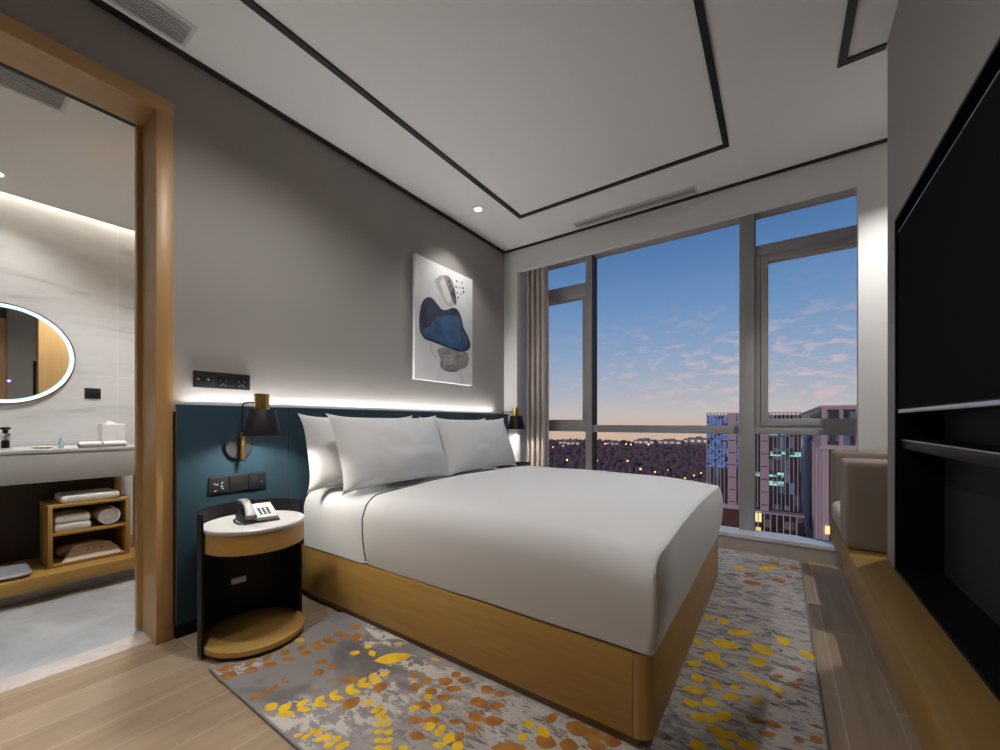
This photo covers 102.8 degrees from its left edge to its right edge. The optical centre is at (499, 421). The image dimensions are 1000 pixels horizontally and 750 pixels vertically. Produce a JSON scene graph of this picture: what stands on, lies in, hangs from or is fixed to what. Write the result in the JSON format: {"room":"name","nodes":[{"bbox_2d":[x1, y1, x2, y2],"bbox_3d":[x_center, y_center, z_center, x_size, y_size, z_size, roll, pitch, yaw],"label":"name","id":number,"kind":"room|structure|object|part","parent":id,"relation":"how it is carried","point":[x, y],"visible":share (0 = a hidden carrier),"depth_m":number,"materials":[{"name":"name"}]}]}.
{"room":"hotel room","nodes":[
{"label":"hotel room","id":0,"kind":"room"},
{"bbox_2d":[0,191,134,534],"bbox_3d":[-3.449,-0.325,2.688,0.200,2.750,3.050,0,0,35],"label":"wall","id":1,"kind":"structure","parent":0,"point":[75,271],"depth_m":2.95,"materials":[{"name":"tile"}]},
{"bbox_2d":[0,302,75,403],"bbox_3d":[-3.325,-0.458,2.662,0.034,0.676,0.676,0,0,35],"label":"mirror","id":2,"kind":"object","parent":1,"relation":"attached to","point":[37,358],"visible":1,"depth_m":2.75,"materials":[{"name":"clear mirror"}]},
{"bbox_2d":[85,388,100,398],"bbox_3d":[-3.086,-0.216,3.022,0.012,0.080,0.087,0,0,35],"label":"switch plate","id":3,"kind":"object","parent":1,"relation":"attached to","point":[90,393],"visible":1,"depth_m":3.02,"materials":[{"name":"black plastic"}]},
{"bbox_2d":[0,86,134,230],"bbox_3d":[-2.773,-1.635,2.215,1.850,0.230,3.050,0,0,35],"label":"ceiling","id":4,"kind":"structure","parent":0,"point":[80,160],"depth_m":2.30,"materials":[{"name":"white paint"}]},
{"bbox_2d":[0,66,70,112],"bbox_3d":[-2.262,-1.517,1.620,0.192,0.006,0.694,0,0,35],"label":"ceiling vent","id":5,"kind":"object","parent":4,"relation":"in","point":[12,81],"visible":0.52,"depth_m":1.82,"materials":[{"name":"grey metal"}]},
{"bbox_3d":[-2.262,-1.517,1.620,0.192,0.006,0.694,0,0,35],"label":"frame","id":6,"kind":"part","parent":5,"relation":"part of","materials":[{"name":"grey metal"}]},
{"bbox_2d":[0,575,142,679],"bbox_3d":[-2.765,1.110,2.209,1.870,0.120,3.050,0,0,35],"label":"floor","id":7,"kind":"structure","parent":0,"point":[34,633],"depth_m":2.08,"materials":[{"name":"grey tile"}]},
{"bbox_2d":[0,475,134,606],"bbox_3d":[-3.119,0.709,2.274,0.715,0.680,1.950,0,0,35],"label":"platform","id":8,"kind":"object","parent":7,"relation":"on","point":[19,504],"visible":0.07,"depth_m":2.56,"materials":[{"name":"brown wood"}]},
{"bbox_2d":[0,563,31,580],"bbox_3d":[-2.914,0.879,2.267,0.300,0.031,0.315,0,0,35],"label":"bathroom scale","id":9,"kind":"object","parent":8,"relation":"on","point":[21,570],"visible":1,"depth_m":2.31,"materials":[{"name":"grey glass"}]},
{"bbox_3d":[-3.336,0.632,2.257,0.020,0.526,1.675,0,0,35],"label":"panel","id":10,"kind":"part","parent":8,"relation":"part of","materials":[{"name":"brown wood"}]},
{"bbox_2d":[0,439,134,485],"bbox_3d":[-3.255,0.249,2.258,0.610,0.238,1.768,0,0,35],"label":"vanity","id":11,"kind":"object","parent":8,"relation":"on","point":[22,464],"visible":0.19,"depth_m":2.52,"materials":[{"name":"grey stone"}]},
{"bbox_2d":[0,444,134,454],"bbox_3d":[-3.255,0.177,2.258,0.610,0.021,1.768,0,0,35],"label":"countertop","id":12,"kind":"structure","parent":11,"relation":"on","point":[55,448],"depth_m":2.52,"materials":[{"name":"grey stone"}]},
{"bbox_2d":[0,427,12,449],"bbox_3d":[-2.960,0.099,2.391,0.138,0.136,0.056,0,0,35],"label":"faucet","id":13,"kind":"object","parent":12,"relation":"on","point":[5,435],"visible":1,"depth_m":2.40,"materials":[{"name":"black metal"}]},
{"bbox_2d":[31,446,51,448],"bbox_3d":[-2.863,0.158,2.497,0.066,0.017,0.094,0,0,35],"label":"soap dish","id":14,"kind":"object","parent":12,"relation":"on","point":[36,447],"visible":1,"depth_m":2.48,"materials":[{"name":"white ceramic"}]},
{"bbox_3d":[-2.863,0.162,2.497,0.066,0.010,0.094,0,0,35],"label":"dish","id":15,"kind":"part","parent":14,"relation":"part of","materials":[{"name":"white ceramic"}]},
{"bbox_2d":[59,438,63,447],"bbox_3d":[-2.795,0.134,2.541,0.024,0.066,0.024,0,0,35],"label":"toiletry bottle","id":16,"kind":"object","parent":12,"relation":"on","point":[61,442],"visible":0.94,"depth_m":2.53,"materials":[{"name":"teal plastic"}]},
{"bbox_2d":[77,441,101,447],"bbox_3d":[-2.695,0.147,2.619,0.076,0.040,0.106,0,0,35],"label":"rolled towel","id":17,"kind":"object","parent":12,"relation":"on","point":[84,444],"visible":0.99,"depth_m":2.60,"materials":[{"name":"white fabric"}]},
{"bbox_2d":[97,421,124,441],"bbox_3d":[-2.730,0.079,2.800,0.130,0.176,0.122,0,0,35],"label":"tissue box","id":18,"kind":"object","parent":12,"relation":"on","point":[109,431],"visible":0.72,"depth_m":2.76,"materials":[{"name":"white"}]},
{"bbox_2d":[102,440,126,446],"bbox_3d":[-2.626,0.147,2.716,0.076,0.040,0.116,0,0,35],"label":"rolled towel","id":19,"kind":"object","parent":12,"relation":"on","point":[121,442],"visible":0.94,"depth_m":2.69,"materials":[{"name":"white fabric"}]},
{"bbox_2d":[40,494,129,568],"bbox_3d":[-2.765,0.703,2.662,0.320,0.382,0.372,0,0,35],"label":"cubby shelf","id":20,"kind":"object","parent":8,"relation":"on","point":[118,532],"visible":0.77,"depth_m":2.65,"materials":[{"name":"brown wood"}]},
{"bbox_3d":[-2.866,0.703,2.518,0.320,0.382,0.020,0,0,35],"label":"panel","id":21,"kind":"part","parent":20,"relation":"part of","materials":[{"name":"brown wood"}]},
{"bbox_2d":[53,520,90,531],"bbox_3d":[-2.805,0.659,2.596,0.282,0.052,0.162,0,0,35],"label":"folded towel","id":22,"kind":"object","parent":20,"relation":"on","point":[76,525],"visible":0.53,"depth_m":2.51,"materials":[{"name":"white fabric"}]},
{"bbox_2d":[53,508,90,523],"bbox_3d":[-2.806,0.609,2.595,0.280,0.052,0.160,0,0,35],"label":"folded towel","id":23,"kind":"object","parent":22,"relation":"on","point":[75,514],"visible":0.79,"depth_m":2.54,"materials":[{"name":"white fabric"}]},
{"bbox_2d":[54,488,119,503],"bbox_3d":[-2.755,0.489,2.663,0.265,0.048,0.270,0,0,35],"label":"folded towel","id":24,"kind":"object","parent":20,"relation":"on","point":[101,493],"visible":1,"depth_m":2.60,"materials":[{"name":"white fabric"}]},
{"bbox_2d":[54,539,120,562],"bbox_3d":[-2.754,0.835,2.663,0.268,0.081,0.277,0,0,35],"label":"laundry bag","id":25,"kind":"object","parent":20,"relation":"on","point":[84,549],"visible":1,"depth_m":2.60,"materials":[{"name":"beige fabric"}]},
{"bbox_2d":[89,503,119,523],"bbox_3d":[-2.711,0.622,2.733,0.278,0.110,0.105,0,0,35],"label":"rolled towel","id":26,"kind":"object","parent":20,"relation":"on","point":[108,514],"visible":0.99,"depth_m":2.67,"materials":[{"name":"white fabric"}]},
{"bbox_3d":[-2.665,0.703,2.806,0.320,0.382,0.020,0,0,35],"label":"panel","id":27,"kind":"part","parent":20,"relation":"part of","materials":[{"name":"brown wood"}]},
{"bbox_3d":[-2.532,0.632,2.822,0.350,0.526,0.022,0,0,35],"label":"panel","id":28,"kind":"part","parent":8,"relation":"part of","materials":[{"name":"brown wood"}]},
{"bbox_2d":[0,632,151,692],"bbox_3d":[-2.002,1.099,1.555,0.130,0.101,1.572,0,0,35],"label":"threshold","id":29,"kind":"object","parent":7,"relation":"on","point":[18,680],"depth_m":1.74,"materials":[{"name":"beige stone"}]},
{"bbox_2d":[0,0,503,637],"bbox_3d":[-1.432,-0.382,2.344,0.200,2.863,6.000,0,0,35],"label":"wall","id":30,"kind":"structure","parent":0,"point":[292,259],"depth_m":2.38,"materials":[{"name":"grey paint"}]},
{"bbox_2d":[0,12,172,644],"bbox_3d":[-1.753,-0.245,1.922,0.287,2.590,2.060,0,0,35],"label":"door frame","id":31,"kind":"structure","parent":30,"relation":"in","point":[26,52],"depth_m":1.91,"materials":[{"name":"brown wood"}]},
{"bbox_3d":[-1.899,-1.507,1.482,0.022,0.066,1.096,0,0,35],"label":"head casing","id":32,"kind":"part","parent":31,"relation":"part of","materials":[{"name":"brown wood"}]},
{"bbox_3d":[-1.899,-0.214,1.482,0.022,2.528,1.096,0,0,35],"label":"casing","id":33,"kind":"part","parent":31,"relation":"part of","materials":[{"name":"brown wood"}]},
{"bbox_2d":[193,370,249,389],"bbox_3d":[-1.467,-0.217,2.107,0.014,0.084,0.258,0,0,35],"label":"socket plate","id":34,"kind":"object","parent":30,"relation":"attached to","point":[203,379],"visible":1,"depth_m":2.09,"materials":[{"name":"black plastic"}]},
{"bbox_3d":[-1.517,-0.218,2.039,0.010,0.084,0.086,0,0,35],"label":"plate","id":35,"kind":"part","parent":34,"relation":"part of","materials":[{"name":"black plastic"}]},
{"bbox_3d":[-1.467,-0.218,2.111,0.010,0.084,0.086,0,0,35],"label":"plate","id":36,"kind":"part","parent":34,"relation":"part of","materials":[{"name":"black plastic"}]},
{"bbox_2d":[217,374,229,386],"bbox_3d":[-1.463,-0.219,2.108,0.002,0.066,0.060,0,0,35],"label":"socket","id":37,"kind":"object","parent":34,"relation":"attached to","point":[223,380],"depth_m":2.11,"materials":[{"name":"grey plastic"}]},
{"bbox_3d":[-1.417,-0.218,2.183,0.010,0.084,0.086,0,0,35],"label":"plate","id":38,"kind":"part","parent":34,"relation":"part of","materials":[{"name":"black plastic"}]},
{"bbox_2d":[235,375,247,387],"bbox_3d":[-1.412,-0.219,2.179,0.002,0.066,0.060,0,0,35],"label":"socket","id":39,"kind":"object","parent":34,"relation":"attached to","point":[241,381],"depth_m":2.18,"materials":[{"name":"grey plastic"}]},
{"bbox_2d":[174,589,307,638],"bbox_3d":[-0.762,1.012,3.103,0.028,0.075,2.848,0,0,35],"label":"baseboard","id":40,"kind":"structure","parent":30,"relation":"attached to","point":[187,628],"depth_m":1.96,"materials":[{"name":"black wood"}]},
{"bbox_2d":[89,0,505,253],"bbox_3d":[-1.472,-1.808,2.085,0.032,0.014,5.330,0,0,35],"label":"trim","id":41,"kind":"structure","parent":30,"relation":"attached to","point":[99,3],"depth_m":2.23,"materials":[{"name":"black metal"}]},
{"bbox_2d":[173,404,507,624],"bbox_3d":[-0.753,0.445,3.092,0.056,1.060,2.852,0,0,35],"label":"headboard","id":42,"kind":"object","parent":30,"relation":"attached to","point":[200,432],"visible":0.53,"depth_m":2.05,"materials":[{"name":"blue fabric"}]},
{"bbox_3d":[-1.404,0.445,2.132,0.022,1.060,0.530,0,0,35],"label":"panel","id":43,"kind":"part","parent":42,"relation":"part of","materials":[{"name":"blue fabric"}]},
{"bbox_2d":[208,472,265,494],"bbox_3d":[-1.392,0.323,2.118,0.013,0.084,0.271,0,0,35],"label":"socket plate","id":44,"kind":"object","parent":42,"relation":"attached to","point":[224,484],"visible":1,"depth_m":2.11,"materials":[{"name":"black plastic"}]},
{"bbox_3d":[-1.443,0.324,2.048,0.010,0.084,0.090,0,0,35],"label":"plate","id":45,"kind":"part","parent":44,"relation":"part of","materials":[{"name":"black plastic"}]},
{"bbox_3d":[-1.390,0.324,2.123,0.010,0.084,0.090,0,0,35],"label":"plate","id":46,"kind":"part","parent":44,"relation":"part of","materials":[{"name":"black plastic"}]},
{"bbox_3d":[-1.337,0.324,2.198,0.010,0.084,0.090,0,0,35],"label":"plate","id":47,"kind":"part","parent":44,"relation":"part of","materials":[{"name":"black plastic"}]},
{"bbox_2d":[224,393,280,459],"bbox_3d":[-1.262,0.029,2.059,0.292,0.343,0.183,0,0,35],"label":"wall sconce","id":48,"kind":"object","parent":42,"relation":"attached to","point":[261,421],"visible":1,"depth_m":2.00,"materials":[{"name":"black metal"}]},
{"bbox_3d":[-1.387,0.132,2.115,0.021,0.132,0.132,0,0,35],"label":"wall plate","id":49,"kind":"part","parent":48,"relation":"part of","materials":[{"name":"black plastic"}]},
{"bbox_3d":[-1.298,-0.023,2.072,0.135,0.165,0.010,0,0,24],"label":"arm","id":50,"kind":"part","parent":48,"relation":"part of","materials":[{"name":"black"}]},
{"bbox_3d":[-1.211,0.005,2.029,0.174,0.134,0.174,0,0,35],"label":"lamp shade","id":51,"kind":"part","parent":48,"relation":"part of","materials":[{"name":"black"}]},
{"bbox_3d":[-1.099,0.445,2.567,0.022,1.060,0.530,0,0,35],"label":"panel","id":52,"kind":"part","parent":42,"relation":"part of","materials":[{"name":"blue fabric"}]},
{"bbox_3d":[-0.794,0.445,3.003,0.022,1.060,0.530,0,0,35],"label":"panel","id":53,"kind":"part","parent":42,"relation":"part of","materials":[{"name":"blue fabric"}]},
{"bbox_3d":[-0.489,0.445,3.439,0.022,1.060,0.530,0,0,35],"label":"panel","id":54,"kind":"part","parent":42,"relation":"part of","materials":[{"name":"blue fabric"}]},
{"bbox_3d":[-0.184,0.445,3.875,0.022,1.060,0.530,0,0,35],"label":"panel","id":55,"kind":"part","parent":42,"relation":"part of","materials":[{"name":"blue fabric"}]},
{"bbox_3d":[0.024,0.445,4.172,0.022,1.060,0.190,0,0,35],"label":"panel","id":56,"kind":"part","parent":42,"relation":"part of","materials":[{"name":"blue fabric"}]},
{"bbox_2d":[501,408,524,428],"bbox_3d":[0.111,0.029,4.021,0.292,0.343,0.183,0,0,35],"label":"wall sconce","id":57,"kind":"object","parent":42,"relation":"attached to","point":[515,421],"visible":0.66,"depth_m":3.94,"materials":[{"name":"black"}]},
{"bbox_3d":[0.162,0.005,3.991,0.174,0.134,0.174,0,0,35],"label":"lamp shade","id":58,"kind":"part","parent":57,"relation":"part of","materials":[{"name":"black"}]},
{"bbox_2d":[412,253,471,385],"bbox_3d":[-0.485,-0.845,3.485,0.044,1.002,0.727,0,0,35],"label":"painting","id":59,"kind":"object","parent":30,"relation":"attached to","point":[441,296],"visible":1,"depth_m":3.41,"materials":[{"name":"paper"}]},
{"bbox_2d":[0,547,922,749],"bbox_3d":[0.113,1.110,1.264,3.670,0.120,6.200,0,0,35],"label":"floor","id":60,"kind":"structure","parent":0,"point":[146,696],"depth_m":1.50,"materials":[{"name":"wood"}]},
{"bbox_2d":[197,498,304,659],"bbox_3d":[-1.190,0.724,1.937,0.440,0.628,0.452,0,0,35],"label":"nightstand","id":61,"kind":"object","parent":60,"relation":"on","point":[249,577],"visible":0.96,"depth_m":1.95,"materials":[{"name":"black wood"}]},
{"bbox_2d":[233,498,279,524],"bbox_3d":[-1.191,0.425,1.935,0.176,0.098,0.176,0,0,45],"label":"telephone","id":62,"kind":"object","parent":61,"relation":"on","point":[249,513],"visible":1,"depth_m":1.91,"materials":[{"name":"grey plastic"}]},
{"bbox_2d":[495,462,529,467],"bbox_3d":[0.170,0.724,3.915,0.440,0.628,0.452,0,0,35],"label":"nightstand","id":63,"kind":"object","parent":60,"relation":"on","point":[517,463],"visible":0.03,"depth_m":4.11,"materials":[{"name":"brown wood"}]},
{"bbox_2d":[209,548,828,749],"bbox_3d":[0.513,1.044,2.330,2.098,0.012,3.073,0,0,35],"label":"rug","id":64,"kind":"object","parent":60,"relation":"on","point":[748,679],"visible":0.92,"depth_m":1.53,"materials":[{"name":"multicoloured carpet"}]},
{"bbox_2d":[302,467,717,746],"bbox_3d":[0.124,0.721,2.519,2.034,0.633,1.708,0,0,35],"label":"bed","id":65,"kind":"object","parent":64,"relation":"on","point":[621,692],"visible":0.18,"depth_m":1.64,"materials":[{"name":"brown wood"}]},
{"bbox_2d":[298,413,411,492],"bbox_3d":[-0.853,0.174,2.592,0.191,0.449,0.870,0,0,35],"label":"pillow","id":66,"kind":"object","parent":65,"relation":"on","point":[325,468],"visible":0.3,"depth_m":2.30,"materials":[{"name":"white fabric"}]},
{"bbox_2d":[326,413,450,495],"bbox_3d":[-0.651,0.173,2.555,0.254,0.449,0.903,0,0,35],"label":"pillow","id":67,"kind":"object","parent":65,"relation":"on","point":[372,451],"visible":1,"depth_m":2.38,"materials":[{"name":"white fabric"}]},
{"bbox_3d":[0.103,0.570,2.534,1.982,0.331,1.708,0,0,35],"label":"mattress","id":68,"kind":"part","parent":65,"relation":"part of","materials":[{"name":"white fabric"}]},
{"bbox_3d":[-0.380,0.873,1.849,1.976,0.269,0.025,0,0,35],"label":"panel","id":69,"kind":"part","parent":65,"relation":"part of","materials":[{"name":"brown wood"}]},
{"bbox_2d":[436,418,516,475],"bbox_3d":[-0.158,0.178,3.267,0.250,0.440,0.903,0,0,35],"label":"pillow","id":70,"kind":"object","parent":65,"relation":"on","point":[467,445],"visible":0.99,"depth_m":3.09,"materials":[{"name":"white fabric"}]},
{"bbox_2d":[361,465,722,655],"bbox_3d":[0.388,0.544,2.335,1.449,0.392,1.750,0,0,35],"label":"duvet","id":71,"kind":"object","parent":65,"relation":"on","point":[612,557],"visible":1,"depth_m":1.62,"materials":[{"name":"white fabric"}]},
{"bbox_3d":[0.462,0.873,1.276,0.075,0.269,0.034,0,0,-4],"label":"corner post","id":72,"kind":"part","parent":65,"relation":"part of","materials":[{"name":"brown wood"}]},
{"bbox_3d":[0.947,0.873,1.943,0.025,0.269,1.598,0,0,35],"label":"foot panel","id":73,"kind":"part","parent":65,"relation":"part of","materials":[{"name":"brown wood"}]},
{"bbox_2d":[830,518,999,749],"bbox_3d":[1.746,0.850,1.305,0.800,0.400,2.860,0,0,35],"label":"bench","id":74,"kind":"object","parent":60,"relation":"on","point":[947,704],"visible":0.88,"depth_m":1.10,"materials":[{"name":"brown wood"}]},
{"bbox_2d":[830,450,886,553],"bbox_3d":[2.327,0.418,2.146,0.803,0.464,0.815,0,0,35],"label":"lounge seat","id":75,"kind":"object","parent":74,"relation":"on","point":[858,479],"visible":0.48,"depth_m":2.02,"materials":[{"name":"brown fabric"}]},
{"bbox_2d":[832,501,839,528],"bbox_3d":[2.268,0.562,2.233,0.606,0.135,0.364,0,0,35],"label":"seat cushion","id":76,"kind":"object","parent":75,"relation":"on","point":[836,504],"depth_m":2.39,"materials":[{"name":"beige fabric"}]},
{"bbox_3d":[2.509,0.418,2.403,0.790,0.464,0.185,0,0,35],"label":"arm","id":77,"kind":"part","parent":75,"relation":"part of","materials":[{"name":"brown fabric"}]},
{"bbox_2d":[102,0,898,250],"bbox_3d":[0.051,-1.863,1.307,3.820,0.100,6.200,0,0,35],"label":"ceiling","id":78,"kind":"structure","parent":0,"point":[543,103],"depth_m":2.14,"materials":[{"name":"white paint"}]},
{"bbox_2d":[107,0,197,47],"bbox_3d":[-1.638,-1.810,1.628,0.172,0.006,0.622,0,0,35],"label":"ceiling vent","id":79,"kind":"object","parent":78,"relation":"in","point":[154,14],"visible":1,"depth_m":1.79,"materials":[{"name":"grey metal"}]},
{"bbox_2d":[473,206,482,211],"bbox_3d":[-0.187,-1.811,3.394,0.082,0.004,0.082,0,0,35],"label":"recessed light","id":80,"kind":"object","parent":78,"relation":"in","point":[477,208],"visible":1,"depth_m":3.39,"materials":[{"name":"grey"}]},
{"bbox_2d":[240,0,728,218],"bbox_3d":[-0.453,-1.808,1.232,1.620,0.014,4.500,0,0,35],"label":"trim","id":81,"kind":"structure","parent":78,"relation":"attached to","point":[699,4],"depth_m":2.25,"materials":[{"name":"black metal"}]},
{"bbox_2d":[526,266,548,466],"bbox_3d":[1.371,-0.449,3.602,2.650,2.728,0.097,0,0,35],"label":"curtain","id":82,"kind":"object","parent":78,"relation":"hanging from","point":[537,438],"visible":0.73,"depth_m":4.26,"materials":[{"name":"beige fabric"}]},
{"bbox_2d":[572,185,698,228],"bbox_3d":[1.114,-1.810,3.397,1.027,0.006,0.127,0,0,35],"label":"ceiling vent","id":83,"kind":"object","parent":78,"relation":"in","point":[692,190],"visible":1,"depth_m":3.36,"materials":[{"name":"grey metal"}]},
{"bbox_2d":[837,0,886,67],"bbox_3d":[0.603,-1.808,0.280,0.180,0.014,4.150,0,0,35],"label":"trim","id":84,"kind":"structure","parent":78,"relation":"attached to","point":[843,59],"depth_m":1.91,"materials":[{"name":"black metal"}]},
{"bbox_2d":[520,271,526,461],"bbox_3d":[1.459,-0.382,3.702,3.380,2.863,0.560,0,0,35],"label":"wall","id":85,"kind":"structure","parent":0,"point":[523,275],"depth_m":4.59,"materials":[{"name":"white paint"}]},
{"bbox_2d":[548,283,585,431],"bbox_3d":[0.653,-0.425,4.492,0.715,2.770,0.110,0,0,35],"label":"window","id":86,"kind":"structure","parent":85,"relation":"in","point":[577,292],"depth_m":4.33,"materials":[{"name":"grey metal"}]},
{"bbox_3d":[0.647,-0.682,4.484,0.713,1.315,0.070,0,0,35],"label":"sash","id":87,"kind":"part","parent":86,"relation":"part of","materials":[{"name":"grey metal"}]},
{"bbox_2d":[586,213,754,530],"bbox_3d":[1.563,-0.425,3.849,1.513,2.770,0.160,0,0,35],"label":"window","id":88,"kind":"structure","parent":85,"relation":"in","point":[746,428],"depth_m":3.40,"materials":[{"name":"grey metal"}]},
{"bbox_2d":[548,188,856,543],"bbox_3d":[1.571,-0.397,3.862,3.380,2.833,0.130,0,0,35],"label":"trim","id":89,"kind":"structure","parent":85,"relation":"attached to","point":[851,192],"depth_m":3.59,"materials":[{"name":"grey metal"}]},
{"bbox_2d":[718,526,841,565],"bbox_3d":[1.478,0.984,3.801,2.898,0.132,0.336,0,0,35],"label":"sill","id":90,"kind":"structure","parent":85,"relation":"attached to","point":[762,542],"depth_m":3.14,"materials":[{"name":"beige stone"}]},
{"bbox_2d":[755,217,856,435],"bbox_3d":[2.527,-0.425,3.181,0.832,2.770,0.150,0,0,35],"label":"window","id":91,"kind":"structure","parent":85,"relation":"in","point":[844,238],"depth_m":3.29,"materials":[{"name":"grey metal"}]},
{"bbox_3d":[2.204,-0.684,3.407,0.040,1.432,0.110,0,0,35],"label":"sash frame","id":92,"kind":"part","parent":91,"relation":"part of","materials":[{"name":"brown metal"}]},
{"bbox_2d":[504,142,886,461],"bbox_3d":[1.543,-0.382,3.265,3.620,2.863,0.060,0,0,35],"label":"wall","id":93,"kind":"structure","parent":0,"point":[865,170],"depth_m":2.83,"materials":[{"name":"white paint"}]},
{"bbox_2d":[505,138,886,252],"bbox_3d":[1.277,-1.808,3.397,2.968,0.014,0.030,0,0,35],"label":"trim","id":94,"kind":"structure","parent":93,"relation":"attached to","point":[881,141],"depth_m":3.09,"materials":[{"name":"black metal"}]},
{"bbox_2d":[887,0,999,567],"bbox_3d":[1.388,-0.382,1.001,0.280,2.863,1.992,0,0,35],"label":"wall","id":95,"kind":"structure","parent":0,"point":[937,49],"depth_m":1.49,"materials":[{"name":"grey paint"}]},
{"bbox_2d":[895,37,999,701],"bbox_3d":[1.354,-0.120,1.064,0.165,1.540,1.575,0,0,35],"label":"niche","id":96,"kind":"object","parent":95,"relation":"in","point":[947,462],"visible":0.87,"depth_m":1.48,"materials":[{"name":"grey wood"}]},
{"bbox_2d":[898,70,999,412],"bbox_3d":[1.365,-0.428,1.093,0.147,0.780,1.415,0,0,35],"label":"television","id":97,"kind":"object","parent":96,"relation":"attached to","point":[949,241],"visible":1,"depth_m":1.16,"materials":[{"name":"black"}]},
{"bbox_2d":[901,439,999,468],"bbox_3d":[1.354,0.094,1.064,0.129,0.040,1.551,0,0,35],"label":"shelf","id":98,"kind":"object","parent":96,"relation":"attached to","point":[984,452],"depth_m":1.26,"materials":[{"name":"black paint"}]},
{"bbox_3d":[1.414,-0.120,1.022,0.016,1.516,1.552,0,0,35],"label":"panel","id":99,"kind":"part","parent":96,"relation":"part of","materials":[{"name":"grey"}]},
{"label":"outside","id":100,"kind":"structure","parent":0,"visible":0},
{"bbox_2d":[624,443,804,536],"bbox_3d":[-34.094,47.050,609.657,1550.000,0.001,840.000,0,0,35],"label":"ground","id":101,"kind":"structure","parent":100,"point":[624,443],"depth_m":347.52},
{"bbox_2d":[558,439,568,444],"bbox_3d":[123.827,39.800,739.965,24.000,14.500,20.200,0,0,35],"label":"building","id":102,"kind":"structure","parent":101,"relation":"on","point":[564,440],"depth_m":735.59,"materials":[{"name":"grey"}]},
{"bbox_2d":[566,440,584,445],"bbox_3d":[132.930,39.300,703.086,26.400,15.500,20.200,0,0,35],"label":"building","id":103,"kind":"structure","parent":101,"relation":"on","point":[571,442],"depth_m":696.69,"materials":[{"name":"grey"}]},
{"bbox_2d":[605,440,622,445],"bbox_3d":[200.869,39.800,703.030,24.000,14.500,20.200,0,0,35],"label":"building","id":104,"kind":"structure","parent":101,"relation":"on","point":[613,442],"depth_m":696.52,"materials":[{"name":"grey"}]},
{"bbox_2d":[549,438,706,482],"bbox_3d":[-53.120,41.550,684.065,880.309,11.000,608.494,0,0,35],"label":"woodland","id":105,"kind":"object","parent":101,"relation":"on","point":[673,461],"visible":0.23,"depth_m":415.31,"materials":[{"name":"purple plant"}]},
{"bbox_2d":[638,438,656,444],"bbox_3d":[260.100,37.800,703.087,27.600,18.500,20.200,0,0,35],"label":"building","id":106,"kind":"structure","parent":101,"relation":"on","point":[646,441],"depth_m":696.35,"materials":[{"name":"grey"}]},
{"bbox_2d":[658,439,667,445],"bbox_3d":[308.588,39.300,739.949,24.000,15.500,20.200,0,0,35],"label":"building","id":107,"kind":"structure","parent":101,"relation":"on","point":[660,442],"depth_m":736.39,"materials":[{"name":"grey"}]},
{"bbox_2d":[663,439,683,446],"bbox_3d":[305.346,38.300,703.042,31.200,17.500,20.200,0,0,35],"label":"building","id":108,"kind":"structure","parent":101,"relation":"on","point":[674,441],"depth_m":695.16,"materials":[{"name":"grey"}]},
{"bbox_2d":[684,437,692,444],"bbox_3d":[355.555,37.800,739.921,24.000,18.500,20.200,0,0,35],"label":"building","id":109,"kind":"structure","parent":101,"relation":"on","point":[686,440],"depth_m":735.86,"materials":[{"name":"grey"}]},
{"bbox_2d":[689,436,706,445],"bbox_3d":[352.452,36.300,703.038,31.200,21.500,20.200,0,0,35],"label":"building","id":110,"kind":"structure","parent":101,"relation":"on","point":[699,440],"depth_m":697.20,"materials":[{"name":"grey"}]},
{"bbox_2d":[706,412,804,536],"bbox_3d":[84.954,22.000,133.760,26.500,50.100,23.400,0,0,35],"label":"office tower","id":111,"kind":"structure","parent":101,"relation":"on","point":[778,506],"depth_m":124.15,"materials":[{"name":"pink stone"}]},
{"bbox_3d":[79.984,27.400,138.518,12.900,1.300,21.300,0,0,35],"label":"court cornice","id":112,"kind":"part","parent":111,"relation":"part of","materials":[{"name":"grey stone"}]},
{"bbox_3d":[90.157,27.850,130.120,13.800,0.400,23.400,0,0,35],"label":"podium cornice","id":113,"kind":"part","parent":111,"relation":"part of","materials":[{"name":"grey stone"}]},
{"bbox_2d":[801,405,856,539],"bbox_3d":[118.186,21.550,132.112,27.050,51.000,120.000,0,0,35],"label":"office tower","id":114,"kind":"structure","parent":101,"relation":"on","point":[816,449],"depth_m":100.00,"materials":[{"name":"concrete"}]},
{"bbox_3d":[77.792,25.600,94.304,1.400,1.900,0.230,0,0,35],"label":"lit sign panel","id":115,"kind":"part","parent":114,"relation":"part of","materials":[{"name":"yellow"}]},
{"bbox_3d":[119.455,6.050,134.580,25.700,0.800,114.500,0,0,35],"label":"cornice","id":116,"kind":"part","parent":114,"relation":"part of","materials":[{"name":"concrete"}]},
{"bbox_3d":[119.595,-3.700,134.605,25.500,0.500,114.300,0,0,35],"label":"cornice","id":117,"kind":"part","parent":114,"relation":"part of","materials":[{"name":"concrete"}]}
]}

